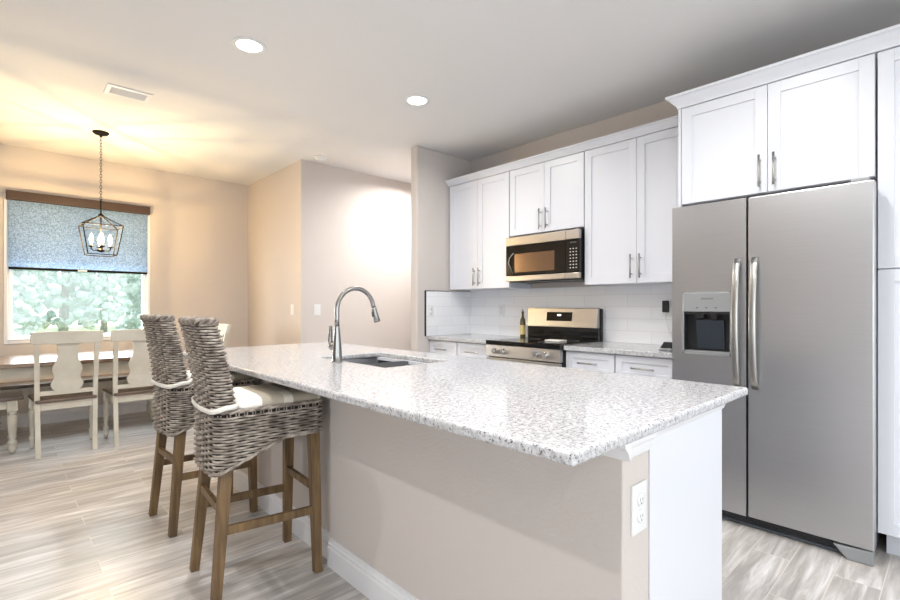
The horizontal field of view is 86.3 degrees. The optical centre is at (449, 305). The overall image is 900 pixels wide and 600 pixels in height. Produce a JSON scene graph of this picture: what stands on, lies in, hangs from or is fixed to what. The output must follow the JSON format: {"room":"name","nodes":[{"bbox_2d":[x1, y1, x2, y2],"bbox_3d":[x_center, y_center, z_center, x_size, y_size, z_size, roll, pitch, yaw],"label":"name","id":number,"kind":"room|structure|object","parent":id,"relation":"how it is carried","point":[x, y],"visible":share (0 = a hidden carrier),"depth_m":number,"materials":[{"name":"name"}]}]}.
{"room":"kitchen","nodes":[
{"label":"kitchen","id":0,"kind":"room"},
{"bbox_2d":[0,144,247,415],"bbox_3d":[-3.996,-0.193,5.272,3.670,2.825,0.160,0,0,-43],"label":"wall","id":1,"kind":"structure","parent":0,"point":[199,226],"depth_m":5.75,"materials":[{"name":"grey paint"}]},
{"bbox_2d":[0,400,146,429],"bbox_3d":[-3.980,1.155,5.168,3.550,0.130,0.014,0,0,-43],"label":"baseboard","id":2,"kind":"structure","parent":1,"relation":"attached to","point":[53,416],"depth_m":5.12,"materials":[{"name":"white paint"}]},
{"bbox_2d":[4,193,149,343],"bbox_3d":[-4.003,-0.370,5.225,1.255,1.500,0.140,0,0,-43],"label":"window","id":3,"kind":"structure","parent":1,"relation":"in","point":[8,338],"depth_m":4.82,"materials":[{"name":"white paint"}]},
{"bbox_2d":[6,189,149,274],"bbox_3d":[-3.939,-0.755,5.158,1.227,0.780,0.085,0,0,-43],"label":"roller shade","id":4,"kind":"object","parent":3,"relation":"attached to","point":[43,231],"visible":1,"depth_m":5.08,"materials":[{"name":"blue fabric"}]},
{"bbox_2d":[248,162,295,345],"bbox_3d":[-2.156,-0.193,5.905,0.120,2.825,1.430,0,0,-43],"label":"wall","id":5,"kind":"structure","parent":0,"point":[272,198],"depth_m":5.81,"materials":[{"name":"grey paint"}]},
{"bbox_2d":[291,304,293,314],"bbox_3d":[-1.777,0.042,5.404,0.009,0.120,0.076,0,0,-43],"label":"light switch","id":6,"kind":"object","parent":5,"relation":"attached to","point":[292,305],"visible":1,"depth_m":5.39,"materials":[{"name":"white plastic"}]},
{"bbox_2d":[296,159,410,360],"bbox_3d":[-0.356,-0.193,6.528,3.600,2.825,0.120,0,0,-43],"label":"wall","id":7,"kind":"structure","parent":0,"point":[353,228],"depth_m":5.71,"materials":[{"name":"grey paint"}]},
{"bbox_2d":[314,304,320,314],"bbox_3d":[-1.487,0.042,5.382,0.076,0.120,0.009,0,0,-43],"label":"light switch","id":8,"kind":"object","parent":7,"relation":"attached to","point":[317,307],"visible":1,"depth_m":5.38,"materials":[{"name":"white plastic"}]},
{"bbox_2d":[411,146,470,362],"bbox_3d":[0.724,-0.193,5.834,2.970,2.825,0.110,0,0,-43],"label":"wall","id":9,"kind":"structure","parent":0,"point":[430,169],"depth_m":4.93,"materials":[{"name":"grey paint"}]},
{"bbox_2d":[428,305,433,316],"bbox_3d":[-0.195,0.050,4.892,0.076,0.120,0.010,0,0,-43],"label":"wall outlet","id":10,"kind":"object","parent":9,"relation":"attached to","point":[430,307],"visible":1,"depth_m":4.89,"materials":[{"name":"white plastic"}]},
{"bbox_2d":[425,290,448,335],"bbox_3d":[-0.132,0.073,4.962,0.332,0.463,0.014,0,0,-43],"label":"trim","id":11,"kind":"structure","parent":9,"relation":"attached to","point":[425,290],"depth_m":4.84,"materials":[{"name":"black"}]},
{"bbox_2d":[239,379,647,599],"bbox_3d":[-0.547,0.778,2.350,0.147,0.884,3.020,0,0,-43],"label":"wall","id":12,"kind":"structure","parent":0,"point":[440,514],"depth_m":1.60,"materials":[{"name":"grey paint"}]},
{"bbox_2d":[233,469,418,599],"bbox_3d":[-0.548,1.155,2.340,0.159,0.130,3.034,0,0,-43],"label":"baseboard","id":13,"kind":"structure","parent":12,"relation":"attached to","point":[366,579],"depth_m":2.16,"materials":[{"name":"white paint"}]},
{"bbox_2d":[631,479,646,536],"bbox_3d":[0.494,0.525,1.250,0.080,0.128,0.010,0,0,-43],"label":"island outlet","id":14,"kind":"object","parent":12,"relation":"attached to","point":[639,490],"visible":1,"depth_m":1.24,"materials":[{"name":"white plastic"}]},
{"bbox_2d":[637,493,643,505],"bbox_3d":[0.496,0.503,1.248,0.033,0.033,0.004,0,0,-43],"label":"receptacle","id":15,"kind":"object","parent":14,"relation":"attached to","point":[640,496],"depth_m":1.24,"materials":[{"name":"white plastic"}]},
{"bbox_2d":[637,510,643,522],"bbox_3d":[0.496,0.546,1.248,0.033,0.033,0.004,0,0,-43],"label":"receptacle","id":16,"kind":"object","parent":14,"relation":"attached to","point":[640,513],"depth_m":1.24,"materials":[{"name":"white plastic"}]},
{"bbox_2d":[0,0,899,184],"bbox_3d":[-0.054,-1.655,2.107,9.400,0.100,10.350,0,0,-43],"label":"ceiling","id":17,"kind":"structure","parent":0,"point":[333,79],"depth_m":3.22,"materials":[{"name":"white paint"}]},
{"bbox_2d":[78,130,123,256],"bbox_3d":[-3.224,-1.036,4.433,0.309,1.139,0.309,0,0,-43],"label":"pendant lantern","id":18,"kind":"object","parent":17,"relation":"hanging from","point":[100,133],"visible":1,"depth_m":4.43,"materials":[{"name":"brown metal"}]},
{"bbox_2d":[103,83,152,102],"bbox_3d":[-2.425,-1.599,3.620,0.285,0.012,0.200,0,0,-43],"label":"ceiling vent","id":19,"kind":"object","parent":17,"relation":"in","point":[111,89],"visible":1,"depth_m":3.60,"materials":[{"name":"white plastic"}]},
{"bbox_2d":[232,36,265,53],"bbox_3d":[-1.236,-1.601,2.952,0.196,0.008,0.196,0,0,-43],"label":"recessed light","id":20,"kind":"object","parent":17,"relation":"in","point":[250,45],"visible":1,"depth_m":2.95,"materials":[{"name":"white plastic"}]},
{"bbox_2d":[314,155,325,161],"bbox_3d":[-1.399,-1.583,5.169,0.124,0.045,0.124,0,0,-43],"label":"smoke detector","id":21,"kind":"object","parent":17,"relation":"attached to","point":[319,158],"visible":1,"depth_m":5.13,"materials":[{"name":"white plastic"}]},
{"bbox_2d":[404,95,429,105],"bbox_3d":[-0.257,-1.601,3.741,0.196,0.008,0.196,0,0,-43],"label":"recessed light","id":22,"kind":"object","parent":17,"relation":"in","point":[416,100],"visible":1,"depth_m":3.73,"materials":[{"name":"white plastic"}]},
{"bbox_2d":[0,411,899,599],"bbox_3d":[-0.054,1.270,2.107,9.400,0.100,10.350,0,0,-43],"label":"floor","id":23,"kind":"structure","parent":0,"point":[76,523],"depth_m":2.42,"materials":[{"name":"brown wood"}]},
{"bbox_2d":[0,391,23,453],"bbox_3d":[-4.109,0.983,3.688,1.240,0.475,0.330,0,0,-43],"label":"bench","id":24,"kind":"object","parent":23,"relation":"on","point":[8,400],"visible":1,"depth_m":3.96,"materials":[{"name":"brown wood"}]},
{"bbox_2d":[28,331,102,458],"bbox_3d":[-3.266,0.711,4.075,0.464,1.020,0.556,0,0,-43],"label":"dining chair","id":25,"kind":"object","parent":23,"relation":"on","point":[67,382],"visible":1,"depth_m":3.94,"materials":[{"name":"beige paint"}]},
{"bbox_2d":[0,373,149,432],"bbox_3d":[-3.812,0.983,4.952,1.400,0.475,0.300,0,0,-43],"label":"bench","id":26,"kind":"object","parent":23,"relation":"on","point":[27,387],"visible":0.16,"depth_m":4.74,"materials":[{"name":"brown wood"}]},
{"bbox_2d":[0,349,153,420],"bbox_3d":[-3.539,0.840,4.330,1.850,0.760,0.900,0,0,-43],"label":"dining table","id":27,"kind":"object","parent":23,"relation":"on","point":[16,366],"visible":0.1,"depth_m":4.19,"materials":[{"name":"brown wood"}]},
{"bbox_2d":[102,329,155,446],"bbox_3d":[-2.873,0.711,4.409,0.464,1.020,0.556,0,0,-43],"label":"dining chair","id":28,"kind":"object","parent":23,"relation":"on","point":[140,387],"visible":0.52,"depth_m":4.24,"materials":[{"name":"beige paint"}]},
{"bbox_2d":[140,314,258,537],"bbox_3d":[-1.464,0.634,2.812,0.424,1.176,0.565,0,0,44],"label":"bar stool","id":29,"kind":"object","parent":23,"relation":"on","point":[174,410],"visible":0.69,"depth_m":2.58,"materials":[{"name":"grey wicker"}]},
{"bbox_2d":[186,370,254,384],"bbox_3d":[-1.412,0.409,2.866,0.388,0.048,0.378,0,0,44],"label":"cushion","id":30,"kind":"object","parent":29,"relation":"on","point":[237,378],"depth_m":2.78,"materials":[{"name":"fabric"}]},
{"bbox_2d":[216,324,230,347],"bbox_3d":[-2.745,0.711,5.265,0.556,1.020,0.464,0,0,-43],"label":"dining chair","id":31,"kind":"object","parent":23,"relation":"on","point":[225,328],"visible":0.17,"depth_m":5.27,"materials":[{"name":"beige paint"}]},
{"bbox_2d":[178,316,322,599],"bbox_3d":[-0.911,0.634,2.200,0.565,1.176,0.424,0,0,-40],"label":"bar stool","id":32,"kind":"object","parent":23,"relation":"on","point":[234,425],"visible":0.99,"depth_m":2.05,"materials":[{"name":"grey wicker"}]},
{"bbox_2d":[232,383,320,409],"bbox_3d":[-0.854,0.409,2.248,0.378,0.048,0.388,0,0,-40],"label":"cushion","id":33,"kind":"object","parent":32,"relation":"on","point":[272,396],"depth_m":2.12,"materials":[{"name":"fabric"}]},
{"bbox_2d":[344,357,425,364],"bbox_3d":[-0.417,0.778,2.768,0.610,0.884,0.908,0,0,-43],"label":"base cabinet","id":34,"kind":"object","parent":23,"relation":"on","point":[379,358],"visible":0.02,"depth_m":3.03,"materials":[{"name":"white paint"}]},
{"bbox_2d":[182,342,747,465],"bbox_3d":[-0.389,0.320,2.546,1.188,0.030,3.151,0,0,-43],"label":"countertop","id":35,"kind":"structure","parent":34,"relation":"on","point":[566,416],"depth_m":1.67,"materials":[{"name":"white stone"}]},
{"bbox_2d":[328,286,379,362],"bbox_3d":[-0.539,0.097,2.712,0.308,0.414,0.107,0,0,-43],"label":"faucet","id":36,"kind":"object","parent":35,"relation":"on","point":[334,343],"visible":1,"depth_m":2.61,"materials":[{"name":"silver metal"}]},
{"bbox_2d":[343,357,423,367],"bbox_3d":[-0.394,0.429,2.778,0.452,0.187,0.699,0,0,-43],"label":"sink","id":37,"kind":"object","parent":35,"relation":"in","point":[372,361],"visible":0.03,"depth_m":3.02,"materials":[{"name":"silver metal"}]},
{"bbox_2d":[430,340,456,355],"bbox_3d":[0.133,0.780,4.938,0.637,0.879,0.399,0,0,-43],"label":"base cabinet","id":38,"kind":"object","parent":23,"relation":"on","point":[436,346],"visible":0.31,"depth_m":4.74,"materials":[{"name":"white paint"}]},
{"bbox_2d":[457,342,487,358],"bbox_3d":[0.421,0.780,4.629,0.637,0.879,0.433,0,0,-43],"label":"base cabinet","id":39,"kind":"object","parent":23,"relation":"on","point":[475,350],"visible":0.2,"depth_m":4.46,"materials":[{"name":"white paint"}]},
{"bbox_2d":[428,334,519,343],"bbox_3d":[0.289,0.323,4.776,0.629,0.035,0.831,0,0,-43],"label":"countertop","id":40,"kind":"structure","parent":39,"relation":"on","point":[468,338],"depth_m":4.65,"materials":[{"name":"white stone"}]},
{"bbox_2d":[520,308,524,336],"bbox_3d":[0.707,0.164,4.667,0.053,0.282,0.053,0,0,-43],"label":"oil bottle","id":41,"kind":"object","parent":40,"relation":"on","point":[522,320],"visible":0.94,"depth_m":4.65,"materials":[{"name":"green glass"}]},
{"bbox_2d":[486,308,602,367],"bbox_3d":[0.798,0.598,4.152,0.711,1.164,0.767,0,0,-43],"label":"range","id":42,"kind":"object","parent":23,"relation":"on","point":[573,325],"visible":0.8,"depth_m":4.14,"materials":[{"name":"silver metal"}]},
{"bbox_2d":[486,337,602,349],"bbox_3d":[0.813,0.317,4.166,0.650,0.037,0.767,0,0,-43],"label":"cooktop","id":43,"kind":"object","parent":42,"relation":"in","point":[522,343],"depth_m":4.03,"materials":[{"name":"black glass"}]},
{"bbox_2d":[545,339,566,341],"bbox_3d":[0.885,0.291,4.053,0.110,0.012,0.169,0,0,-43],"label":"spoon rest","id":44,"kind":"object","parent":42,"relation":"on","point":[551,340],"visible":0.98,"depth_m":4.00,"materials":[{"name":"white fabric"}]},
{"bbox_2d":[566,350,616,372],"bbox_3d":[1.238,0.780,3.757,0.637,0.879,0.403,0,0,-43],"label":"base cabinet","id":45,"kind":"object","parent":23,"relation":"on","point":[603,362],"visible":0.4,"depth_m":3.55,"materials":[{"name":"white paint"}]},
{"bbox_2d":[616,354,671,378],"bbox_3d":[1.523,0.780,3.452,0.637,0.879,0.418,0,0,-43],"label":"base cabinet","id":46,"kind":"object","parent":23,"relation":"on","point":[656,367],"visible":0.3,"depth_m":3.26,"materials":[{"name":"white paint"}]},
{"bbox_2d":[564,342,671,358],"bbox_3d":[1.401,0.323,3.588,0.629,0.035,0.876,0,0,-43],"label":"countertop","id":47,"kind":"structure","parent":46,"relation":"on","point":[634,349],"depth_m":3.50,"materials":[{"name":"white stone"}]},
{"bbox_2d":[659,342,671,350],"bbox_3d":[1.494,0.277,3.292,0.100,0.056,0.085,0,0,-43],"label":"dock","id":48,"kind":"object","parent":47,"relation":"on","point":[666,346],"visible":0.7,"depth_m":3.28,"materials":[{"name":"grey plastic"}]},
{"bbox_2d":[648,409,721,599],"bbox_3d":[0.537,0.778,1.748,0.610,0.884,0.661,0,0,-43],"label":"base cabinet","id":49,"kind":"object","parent":23,"relation":"on","point":[685,461],"visible":0.14,"depth_m":1.47,"materials":[{"name":"white paint"}]},
{"bbox_2d":[603,404,724,461],"bbox_3d":[0.664,0.360,1.454,0.752,0.050,0.100,0,0,-43],"label":"trim","id":50,"kind":"structure","parent":49,"relation":"attached to","point":[626,452],"depth_m":1.24,"materials":[{"name":"white paint"}]},
{"bbox_2d":[672,177,880,566],"bbox_3d":[1.927,0.304,2.820,0.873,1.829,0.922,0,0,-43],"label":"refrigerator","id":51,"kind":"object","parent":23,"relation":"on","point":[775,296],"visible":0.96,"depth_m":2.47,"materials":[{"name":"grey metal"}]},
{"bbox_2d":[878,47,899,555],"bbox_3d":[2.596,-0.007,2.247,0.717,2.455,0.833,0,0,-43],"label":"pantry cabinet","id":52,"kind":"object","parent":23,"relation":"on","point":[888,60],"visible":1,"depth_m":2.30,"materials":[{"name":"white paint"}]},
{"bbox_2d":[470,54,877,344],"bbox_3d":[2.740,-0.193,2.714,0.130,2.825,7.220,0,0,-43],"label":"wall","id":53,"kind":"structure","parent":0,"point":[631,313],"depth_m":4.24,"materials":[{"name":"white tile"}]},
{"bbox_2d":[450,172,530,290],"bbox_3d":[0.380,-0.714,4.871,0.367,1.088,0.813,0,0,-43],"label":"upper cabinet","id":54,"kind":"object","parent":53,"relation":"attached to","point":[479,209],"visible":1,"depth_m":4.74,"materials":[{"name":"white paint"}]},
{"bbox_2d":[498,304,503,315],"bbox_3d":[0.531,0.043,4.972,0.010,0.120,0.076,0,0,-43],"label":"wall outlet","id":55,"kind":"object","parent":53,"relation":"attached to","point":[500,306],"visible":1,"depth_m":4.97,"materials":[{"name":"white plastic"}]},
{"bbox_2d":[510,152,584,236],"bbox_3d":[0.928,-0.952,4.285,0.367,0.612,0.778,0,0,-43],"label":"upper cabinet","id":56,"kind":"object","parent":53,"relation":"attached to","point":[549,196],"visible":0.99,"depth_m":4.15,"materials":[{"name":"white paint"}]},
{"bbox_2d":[506,229,584,283],"bbox_3d":[0.916,-0.420,4.277,0.396,0.409,0.770,0,0,-43],"label":"microwave","id":57,"kind":"object","parent":56,"relation":"attached to","point":[559,256],"visible":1,"depth_m":4.10,"materials":[{"name":"silver metal"}]},
{"bbox_2d":[585,127,677,285],"bbox_3d":[1.497,-0.714,3.677,0.367,1.088,0.873,0,0,-43],"label":"upper cabinet","id":58,"kind":"object","parent":53,"relation":"attached to","point":[631,186],"visible":0.77,"depth_m":3.61,"materials":[{"name":"white paint"}]},
{"bbox_2d":[662,301,671,315],"bbox_3d":[1.687,0.020,3.736,0.010,0.120,0.076,0,0,-43],"label":"wall outlet","id":59,"kind":"object","parent":53,"relation":"attached to","point":[669,313],"visible":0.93,"depth_m":3.72,"materials":[{"name":"white plastic"}]},
{"bbox_2d":[662,301,671,337],"bbox_3d":[1.692,0.129,3.695,0.037,0.342,0.111,0,0,-39],"label":"plug adapter","id":60,"kind":"object","parent":53,"relation":"attached to","point":[665,304],"visible":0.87,"depth_m":3.71,"materials":[{"name":"black plastic"}]},
{"bbox_2d":[678,53,877,206],"bbox_3d":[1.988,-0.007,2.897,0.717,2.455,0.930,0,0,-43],"label":"upper cabinet","id":61,"kind":"object","parent":53,"relation":"attached to","point":[817,128],"visible":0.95,"depth_m":2.62,"materials":[{"name":"white paint"}]},
{"bbox_2d":[445,24,899,186],"bbox_3d":[1.307,-1.276,3.390,0.438,0.081,4.265,0,0,-43],"label":"crown molding","id":62,"kind":"structure","parent":61,"relation":"attached to","point":[888,38],"depth_m":2.76,"materials":[{"name":"white paint"}]},
{"label":"outside","id":63,"kind":"structure","parent":0,"visible":0},
{"bbox_2d":[12,325,127,335],"bbox_3d":[-17.697,1.545,18.911,60.000,0.050,38.200,0,0,-43],"label":"ground","id":64,"kind":"structure","parent":63,"point":[76,328],"depth_m":31.05,"materials":[{"name":"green plant"}]},
{"bbox_2d":[12,269,52,335],"bbox_3d":[-13.180,-1.430,13.646,3.052,5.916,3.062,0,0,-32],"label":"tree","id":65,"kind":"object","parent":64,"relation":"on","point":[22,305],"visible":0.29,"depth_m":14.05,"materials":[{"name":"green plant"}]},
{"bbox_2d":[12,271,115,330],"bbox_3d":[-13.927,-2.331,17.086,3.672,7.715,3.658,0,0,8],"label":"tree","id":66,"kind":"object","parent":64,"relation":"on","point":[57,298],"visible":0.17,"depth_m":17.06,"materials":[{"name":"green plant"}]},
{"bbox_2d":[46,271,139,332],"bbox_3d":[-18.020,-3.009,24.931,5.259,9.069,5.143,0,0,-43],"label":"tree","id":67,"kind":"object","parent":64,"relation":"on","point":[104,326],"visible":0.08,"depth_m":24.34,"materials":[{"name":"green plant"}]},
{"bbox_2d":[106,273,140,329],"bbox_3d":[-9.671,-0.991,15.665,2.616,5.040,2.593,0,0,-43],"label":"tree","id":68,"kind":"object","parent":64,"relation":"on","point":[134,319],"visible":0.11,"depth_m":14.97,"materials":[{"name":"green plant"}]},
{"bbox_2d":[120,274,140,325],"bbox_3d":[-12.353,-1.996,21.268,3.669,7.046,3.811,0,0,-11],"label":"tree","id":69,"kind":"object","parent":64,"relation":"on","point":[136,302],"visible":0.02,"depth_m":20.49,"materials":[{"name":"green plant"}]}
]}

